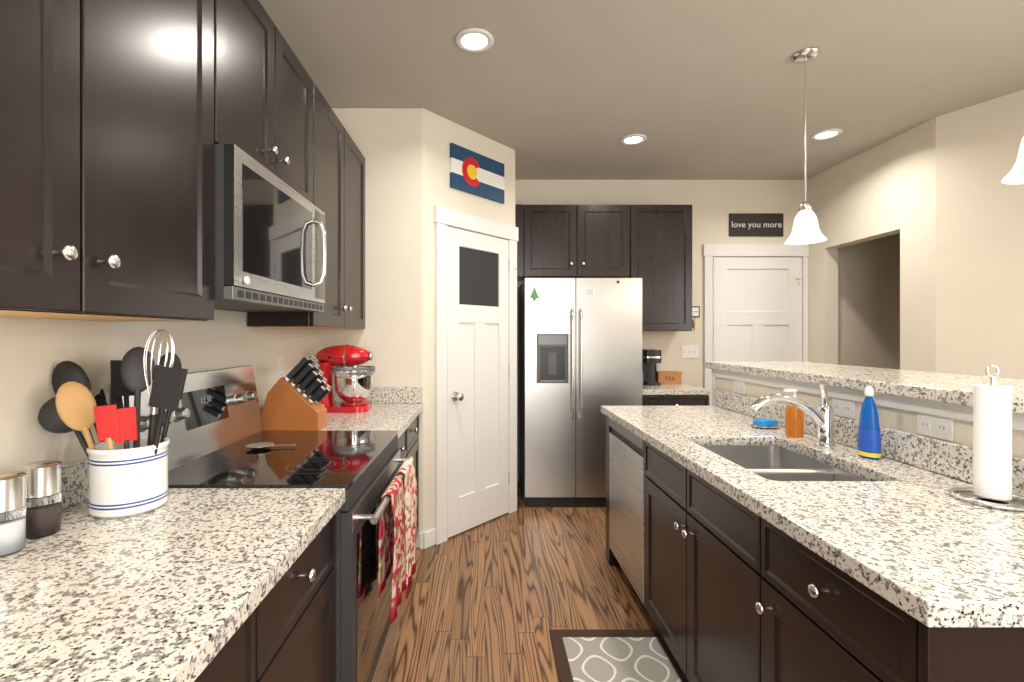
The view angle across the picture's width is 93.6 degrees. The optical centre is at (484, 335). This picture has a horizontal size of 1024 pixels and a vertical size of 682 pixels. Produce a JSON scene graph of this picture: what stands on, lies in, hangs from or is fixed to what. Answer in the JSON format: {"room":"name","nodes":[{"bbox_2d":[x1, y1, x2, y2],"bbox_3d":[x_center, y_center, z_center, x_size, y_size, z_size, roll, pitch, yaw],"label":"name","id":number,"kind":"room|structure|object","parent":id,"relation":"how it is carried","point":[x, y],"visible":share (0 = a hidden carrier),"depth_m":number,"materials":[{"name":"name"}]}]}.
{"room":"kitchen","nodes":[
{"label":"kitchen","id":0,"kind":"room"},
{"bbox_2d":[0,309,317,472],"bbox_3d":[-1.100,-0.050,0.590,0.120,2.760,4.820,0,0,0],"label":"wall","id":1,"kind":"structure","parent":0,"point":[34,352],"depth_m":1.27,"materials":[{"name":"paint"}]},
{"bbox_2d":[0,0,223,320],"bbox_3d":[-0.890,-0.575,0.888,0.290,1.070,0.877,0,0,0],"label":"upper cabinet","id":2,"kind":"object","parent":1,"relation":"attached to","point":[119,119],"depth_m":0.96,"materials":[{"name":"brown wood"}]},
{"bbox_2d":[224,0,319,208],"bbox_3d":[-0.890,-0.823,1.709,0.290,0.574,0.760,0,0,0],"label":"upper cabinet","id":3,"kind":"object","parent":1,"relation":"attached to","point":[272,103],"depth_m":1.66,"materials":[{"name":"brown wood"}]},
{"bbox_2d":[214,144,326,311],"bbox_3d":[-0.839,-0.318,1.709,0.396,0.431,0.756,0,0,0],"label":"microwave","id":4,"kind":"object","parent":3,"relation":"attached to","point":[270,247],"visible":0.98,"depth_m":1.52,"materials":[{"name":"grey metal"}]},
{"bbox_2d":[277,358,283,380],"bbox_3d":[-1.036,0.170,2.440,0.007,0.115,0.070,0,0,0],"label":"electrical outlet","id":5,"kind":"object","parent":1,"relation":"attached to","point":[280,367],"visible":0.88,"depth_m":2.43,"materials":[{"name":"white plastic"}]},
{"bbox_2d":[247,92,364,328],"bbox_3d":[-0.890,-0.575,2.543,0.290,1.070,0.908,0,0,0],"label":"upper cabinet","id":6,"kind":"object","parent":1,"relation":"attached to","point":[342,164],"depth_m":2.48,"materials":[{"name":"brown wood"}]},
{"bbox_2d":[318,108,514,547],"bbox_3d":[-0.463,-0.050,3.760,1.395,2.760,1.520,0,0,0],"label":"wall","id":7,"kind":"structure","parent":0,"point":[405,152],"depth_m":3.00,"materials":[{"name":"paint"}]},
{"bbox_2d":[420,529,434,548],"bbox_3d":[-0.079,1.280,3.693,0.653,0.100,1.413,0,0,0],"label":"baseboard","id":8,"kind":"structure","parent":7,"relation":"attached to","point":[427,539],"depth_m":3.01,"materials":[{"name":"white paint"}]},
{"bbox_2d":[433,206,517,544],"bbox_3d":[-0.036,0.253,3.358,0.033,2.155,0.834,0,0,42],"label":"door frame","id":9,"kind":"structure","parent":7,"relation":"attached to","point":[444,218],"depth_m":3.11,"materials":[{"name":"white paint"}]},
{"bbox_2d":[450,143,503,203],"bbox_3d":[-0.042,-1.125,3.359,0.021,0.290,0.538,0,0,42],"label":"flag","id":10,"kind":"object","parent":7,"relation":"attached to","point":[476,174],"visible":0.98,"depth_m":3.33,"materials":[{"name":"blue fabric"}]},
{"bbox_2d":[447,227,515,537],"bbox_3d":[-0.009,0.304,3.368,0.493,2.028,0.506,0,0,0],"label":"pantry door","id":11,"kind":"structure","parent":7,"relation":"in","point":[477,379],"depth_m":3.33,"materials":[{"name":"white paint"}]},
{"bbox_2d":[386,481,657,681],"bbox_3d":[1.650,1.355,1.375,5.900,0.050,6.650,0,0,0],"label":"floor","id":12,"kind":"structure","parent":0,"point":[496,599],"depth_m":2.43,"materials":[{"name":"brown wood"}]},
{"bbox_2d":[194,592,269,681],"bbox_3d":[-0.723,0.895,0.407,0.624,0.868,0.916,0,0,0],"label":"base cabinet","id":13,"kind":"object","parent":12,"relation":"on","point":[245,657],"depth_m":0.84,"materials":[{"name":"black wood"}]},
{"bbox_2d":[111,366,413,681],"bbox_3d":[-0.669,0.730,1.708,0.731,1.200,0.760,0,0,0],"label":"stove","id":14,"kind":"object","parent":12,"relation":"on","point":[215,428],"visible":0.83,"depth_m":1.57,"materials":[{"name":"grey glass"}]},
{"bbox_2d":[245,442,295,448],"bbox_3d":[-0.785,0.404,1.757,0.174,0.010,0.085,0,0,0],"label":"spoon rest","id":15,"kind":"object","parent":14,"relation":"on","point":[261,445],"visible":1,"depth_m":1.77,"materials":[{"name":"silver metal"}]},
{"bbox_2d":[378,476,405,623],"bbox_3d":[-0.312,0.708,1.638,0.055,0.404,0.242,0,0,0],"label":"hanging towel","id":16,"kind":"object","parent":14,"relation":"hanging from","point":[391,547],"visible":1,"depth_m":1.61,"materials":[{"name":"red fabric"}]},
{"bbox_2d":[396,457,416,598],"bbox_3d":[-0.312,0.738,1.898,0.055,0.464,0.261,0,0,0],"label":"hanging towel","id":17,"kind":"object","parent":14,"relation":"hanging from","point":[407,469],"visible":0.73,"depth_m":1.86,"materials":[{"name":"red fabric"}]},
{"bbox_2d":[270,513,335,681],"bbox_3d":[-0.723,0.895,1.095,0.624,0.868,0.459,0,0,0],"label":"base cabinet","id":18,"kind":"object","parent":12,"relation":"on","point":[285,631],"depth_m":1.12,"materials":[{"name":"black wood"}]},
{"bbox_2d":[0,387,422,681],"bbox_3d":[-0.712,0.389,0.999,0.653,0.142,3.998,0,0,0],"label":"countertop","id":19,"kind":"structure","parent":18,"relation":"on","point":[179,584],"depth_m":0.85,"materials":[{"name":"stone"}]},
{"bbox_2d":[0,471,26,557],"bbox_3d":[-0.930,0.344,0.930,0.062,0.150,0.062,0,0,0],"label":"salt grinder","id":20,"kind":"object","parent":19,"relation":"on","point":[13,494],"visible":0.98,"depth_m":0.92,"materials":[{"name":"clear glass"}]},
{"bbox_2d":[22,460,61,539],"bbox_3d":[-0.935,0.344,1.015,0.062,0.150,0.062,0,0,0],"label":"pepper grinder","id":21,"kind":"object","parent":19,"relation":"on","point":[44,503],"visible":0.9,"depth_m":0.99,"materials":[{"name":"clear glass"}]},
{"bbox_2d":[38,329,187,518],"bbox_3d":[-0.901,0.201,1.212,0.367,0.436,0.259,0,0,0],"label":"utensil crock","id":22,"kind":"object","parent":19,"relation":"on","point":[127,470],"visible":1,"depth_m":1.13,"materials":[{"name":"white ceramic"}]},
{"bbox_2d":[261,355,330,430],"bbox_3d":[-0.853,0.255,2.178,0.303,0.330,0.120,0,0,0],"label":"knife block","id":23,"kind":"object","parent":19,"relation":"on","point":[297,394],"visible":1,"depth_m":2.12,"materials":[{"name":"brown wood"}]},
{"bbox_2d":[315,345,374,412],"bbox_3d":[-0.793,0.234,2.709,0.342,0.370,0.259,0,0,0],"label":"stand mixer","id":24,"kind":"object","parent":19,"relation":"on","point":[353,384],"visible":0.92,"depth_m":2.66,"materials":[{"name":"red painted metal"},{"name":"steel"}]},
{"bbox_2d":[397,415,418,538],"bbox_3d":[-0.723,0.895,2.543,0.624,0.868,0.906,0,0,0],"label":"base cabinet","id":25,"kind":"object","parent":12,"relation":"on","point":[408,442],"depth_m":2.77,"materials":[{"name":"black wood"}]},
{"bbox_2d":[518,278,641,506],"bbox_3d":[0.762,0.439,4.010,0.910,1.782,0.750,0,0,0],"label":"fridge","id":26,"kind":"object","parent":12,"relation":"on","point":[579,352],"visible":0.96,"depth_m":3.70,"materials":[{"name":"grey metal"}]},
{"bbox_2d":[549,630,688,681],"bbox_3d":[0.545,1.326,1.705,0.510,0.007,0.910,0,0,0],"label":"kitchen rug","id":27,"kind":"object","parent":12,"relation":"on","point":[614,656],"visible":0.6,"depth_m":1.97,"materials":[{"name":"grey fabric"}]},
{"bbox_2d":[609,418,645,604],"bbox_3d":[1.018,0.897,2.474,0.604,0.866,0.600,0,0,0],"label":"dishwasher","id":28,"kind":"object","parent":12,"relation":"on","point":[626,496],"visible":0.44,"depth_m":2.42,"materials":[{"name":"grey metal"}]},
{"bbox_2d":[642,395,708,405],"bbox_3d":[1.492,0.895,4.056,0.525,0.869,0.678,0,0,0],"label":"base cabinet","id":29,"kind":"object","parent":12,"relation":"on","point":[675,400],"visible":0.19,"depth_m":3.75,"materials":[{"name":"black wood"}]},
{"bbox_2d":[642,383,709,394],"bbox_3d":[1.491,0.390,4.069,0.534,0.140,0.658,0,0,0],"label":"countertop","id":30,"kind":"structure","parent":29,"relation":"on","point":[675,389],"depth_m":3.74,"materials":[{"name":"stone"}]},
{"bbox_2d":[642,349,661,385],"bbox_3d":[1.420,0.269,4.164,0.144,0.300,0.272,0,0,0],"label":"coffee maker","id":31,"kind":"object","parent":30,"relation":"on","point":[651,358],"visible":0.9,"depth_m":4.10,"materials":[{"name":"black plastic"}]},
{"bbox_2d":[657,371,681,383],"bbox_3d":[1.600,0.365,4.200,0.206,0.108,0.116,0,0,0],"label":"box","id":32,"kind":"object","parent":30,"relation":"on","point":[669,377],"visible":0.98,"depth_m":4.14,"materials":[{"name":"brown wood"}]},
{"bbox_2d":[746,508,1023,681],"bbox_3d":[1.058,0.895,1.028,0.675,0.868,0.496,0,0,0],"label":"base cabinet","id":33,"kind":"object","parent":12,"relation":"on","point":[808,620],"depth_m":0.99,"materials":[{"name":"black wood"}]},
{"bbox_2d":[601,389,1023,626],"bbox_3d":[1.048,0.474,1.823,0.700,0.313,2.135,0,0,0],"label":"countertop","id":34,"kind":"structure","parent":33,"relation":"on","point":[926,548],"depth_m":1.23,"materials":[{"name":"stone"}]},
{"bbox_2d":[751,419,779,428],"bbox_3d":[1.285,0.402,2.200,0.123,0.034,0.098,0,0,0],"label":"dish","id":35,"kind":"object","parent":34,"relation":"on","point":[765,423],"visible":1,"depth_m":2.18,"materials":[{"name":"blue metal"}]},
{"bbox_2d":[783,389,803,437],"bbox_3d":[1.284,0.321,2.000,0.078,0.196,0.066,0,0,0],"label":"hand soap","id":36,"kind":"object","parent":34,"relation":"on","point":[794,422],"visible":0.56,"depth_m":1.98,"materials":[{"name":"orange plastic"}]},
{"bbox_2d":[751,380,836,447],"bbox_3d":[1.182,0.293,1.831,0.305,0.252,0.081,0,0,0],"label":"faucet","id":37,"kind":"object","parent":34,"relation":"on","point":[822,416],"visible":1,"depth_m":1.82,"materials":[{"name":"silver metal"}]},
{"bbox_2d":[857,386,880,459],"bbox_3d":[1.325,0.297,1.655,0.056,0.245,0.077,0,0,0],"label":"dish soap","id":38,"kind":"object","parent":34,"relation":"on","point":[869,441],"visible":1,"depth_m":1.64,"materials":[{"name":"blue plastic"}]},
{"bbox_2d":[948,365,1023,511],"bbox_3d":[1.290,0.247,1.220,0.162,0.346,0.162,0,0,0],"label":"paper towel holder","id":39,"kind":"object","parent":34,"relation":"on","point":[992,446],"visible":1,"depth_m":1.20,"materials":[{"name":"white paper"}]},
{"bbox_2d":[259,0,1023,179],"bbox_3d":[1.650,-1.455,1.375,5.900,0.050,6.650,0,0,0],"label":"ceiling","id":40,"kind":"structure","parent":0,"point":[580,89],"depth_m":2.61,"materials":[{"name":"paint"}]},
{"bbox_2d":[455,28,493,52],"bbox_3d":[-0.050,-1.424,2.320,0.188,0.010,0.188,0,0,0],"label":"recessed light","id":41,"kind":"object","parent":40,"relation":"in","point":[474,40],"visible":1,"depth_m":2.31,"materials":[{"name":"white paint"}]},
{"bbox_2d":[620,134,646,144],"bbox_3d":[1.080,-1.424,3.490,0.188,0.010,0.188,0,0,0],"label":"recessed light","id":42,"kind":"object","parent":40,"relation":"in","point":[633,139],"visible":1,"depth_m":3.49,"materials":[{"name":"white paint"}]},
{"bbox_2d":[785,47,826,244],"bbox_3d":[1.630,-0.955,2.440,0.179,0.950,0.179,0,0,0],"label":"pendant light","id":43,"kind":"object","parent":40,"relation":"hanging from","point":[805,230],"visible":1,"depth_m":2.42,"materials":[{"name":"white glass"}]},
{"bbox_2d":[811,128,842,139],"bbox_3d":[2.420,-1.424,3.400,0.188,0.010,0.188,0,0,0],"label":"recessed light","id":44,"kind":"object","parent":40,"relation":"in","point":[827,134],"visible":1,"depth_m":3.39,"materials":[{"name":"white paint"}]},
{"bbox_2d":[1001,137,1023,183],"bbox_3d":[1.670,-0.955,1.430,0.179,0.950,0.179,0,0,0],"label":"pendant light","id":45,"kind":"object","parent":40,"relation":"hanging from","point":[1015,175],"visible":1,"depth_m":1.46,"materials":[{"name":"white glass"}]},
{"bbox_2d":[515,180,899,480],"bbox_3d":[2.328,-0.050,4.460,4.185,2.760,0.120,0,0,0],"label":"wall","id":46,"kind":"structure","parent":0,"point":[868,303],"depth_m":4.40,"materials":[{"name":"paint"}]},
{"bbox_2d":[519,204,630,280],"bbox_3d":[0.778,-0.805,4.223,0.896,0.610,0.346,0,0,0],"label":"upper cabinet","id":47,"kind":"object","parent":46,"relation":"attached to","point":[556,241],"depth_m":4.06,"materials":[{"name":"brown wood"}]},
{"bbox_2d":[631,205,691,330],"bbox_3d":[1.492,-0.575,4.223,0.524,1.070,0.346,0,0,0],"label":"upper cabinet","id":48,"kind":"object","parent":46,"relation":"attached to","point":[650,246],"depth_m":4.06,"materials":[{"name":"brown wood"}]},
{"bbox_2d":[681,345,697,357],"bbox_3d":[1.877,0.145,4.394,0.155,0.120,0.011,0,0,0],"label":"switch plate","id":49,"kind":"object","parent":46,"relation":"attached to","point":[689,351],"visible":1,"depth_m":4.39,"materials":[{"name":"white paint"}]},
{"bbox_2d":[692,306,699,329],"bbox_3d":[1.925,-0.163,4.388,0.080,0.215,0.021,0,0,0],"label":"sign","id":50,"kind":"object","parent":46,"relation":"attached to","point":[695,311],"visible":0.92,"depth_m":4.39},
{"bbox_2d":[729,213,782,236],"bbox_3d":[2.482,-1.014,4.391,0.491,0.208,0.016,0,0,0],"label":"sign","id":51,"kind":"object","parent":46,"relation":"attached to","point":[755,224],"visible":1,"depth_m":4.38,"materials":[{"name":"grey wood"}]},
{"bbox_2d":[703,244,808,405],"bbox_3d":[2.472,0.247,4.383,0.954,2.165,0.033,0,0,0],"label":"door frame","id":52,"kind":"structure","parent":46,"relation":"attached to","point":[710,251],"depth_m":4.37,"materials":[{"name":"white paint"}]},
{"bbox_2d":[713,257,801,405],"bbox_3d":[2.490,0.301,4.374,0.810,2.033,0.051,0,0,0],"label":"back door","id":53,"kind":"structure","parent":46,"relation":"in","point":[757,308],"depth_m":4.38,"materials":[{"name":"white paint"}]},
{"bbox_2d":[715,377,1023,484],"bbox_3d":[1.475,0.765,1.830,0.150,1.130,2.180,0,0,0],"label":"wall","id":54,"kind":"structure","parent":0,"point":[899,419],"depth_m":1.65,"materials":[{"name":"paint"}]},
{"bbox_2d":[734,380,745,394],"bbox_3d":[1.396,0.280,2.630,0.007,0.070,0.115,0,0,0],"label":"outlet","id":55,"kind":"object","parent":54,"relation":"attached to","point":[740,387],"visible":1,"depth_m":2.62,"materials":[{"name":"white paint"}]},
{"bbox_2d":[832,397,854,418],"bbox_3d":[1.396,0.280,1.870,0.007,0.070,0.115,0,0,0],"label":"outlet","id":56,"kind":"object","parent":54,"relation":"attached to","point":[844,408],"visible":0.94,"depth_m":1.86,"materials":[{"name":"white paint"}]},
{"bbox_2d":[705,361,1023,413],"bbox_3d":[1.655,0.178,1.835,0.590,0.040,2.270,0,0,0],"label":"bar","id":57,"kind":"object","parent":54,"relation":"on","point":[957,389],"visible":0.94,"depth_m":1.82,"materials":[{"name":"stone"}]},
{"bbox_2d":[712,369,1023,430],"bbox_3d":[1.473,0.223,1.835,0.174,0.045,2.199,0,0,0],"label":"trim","id":58,"kind":"structure","parent":54,"relation":"attached to","point":[956,411],"depth_m":1.67,"materials":[{"name":"white paint"}]},
{"bbox_2d":[917,412,953,440],"bbox_3d":[1.396,0.280,1.490,0.007,0.070,0.115,0,0,0],"label":"outlet","id":59,"kind":"object","parent":54,"relation":"attached to","point":[935,426],"visible":1,"depth_m":1.49,"materials":[{"name":"white paint"}]},
{"bbox_2d":[807,90,1023,379],"bbox_3d":[3.363,-0.050,3.058,0.827,2.760,2.684,0,0,0],"label":"wall","id":60,"kind":"structure","parent":0,"point":[941,198],"depth_m":3.10,"materials":[{"name":"paint"}]}
]}

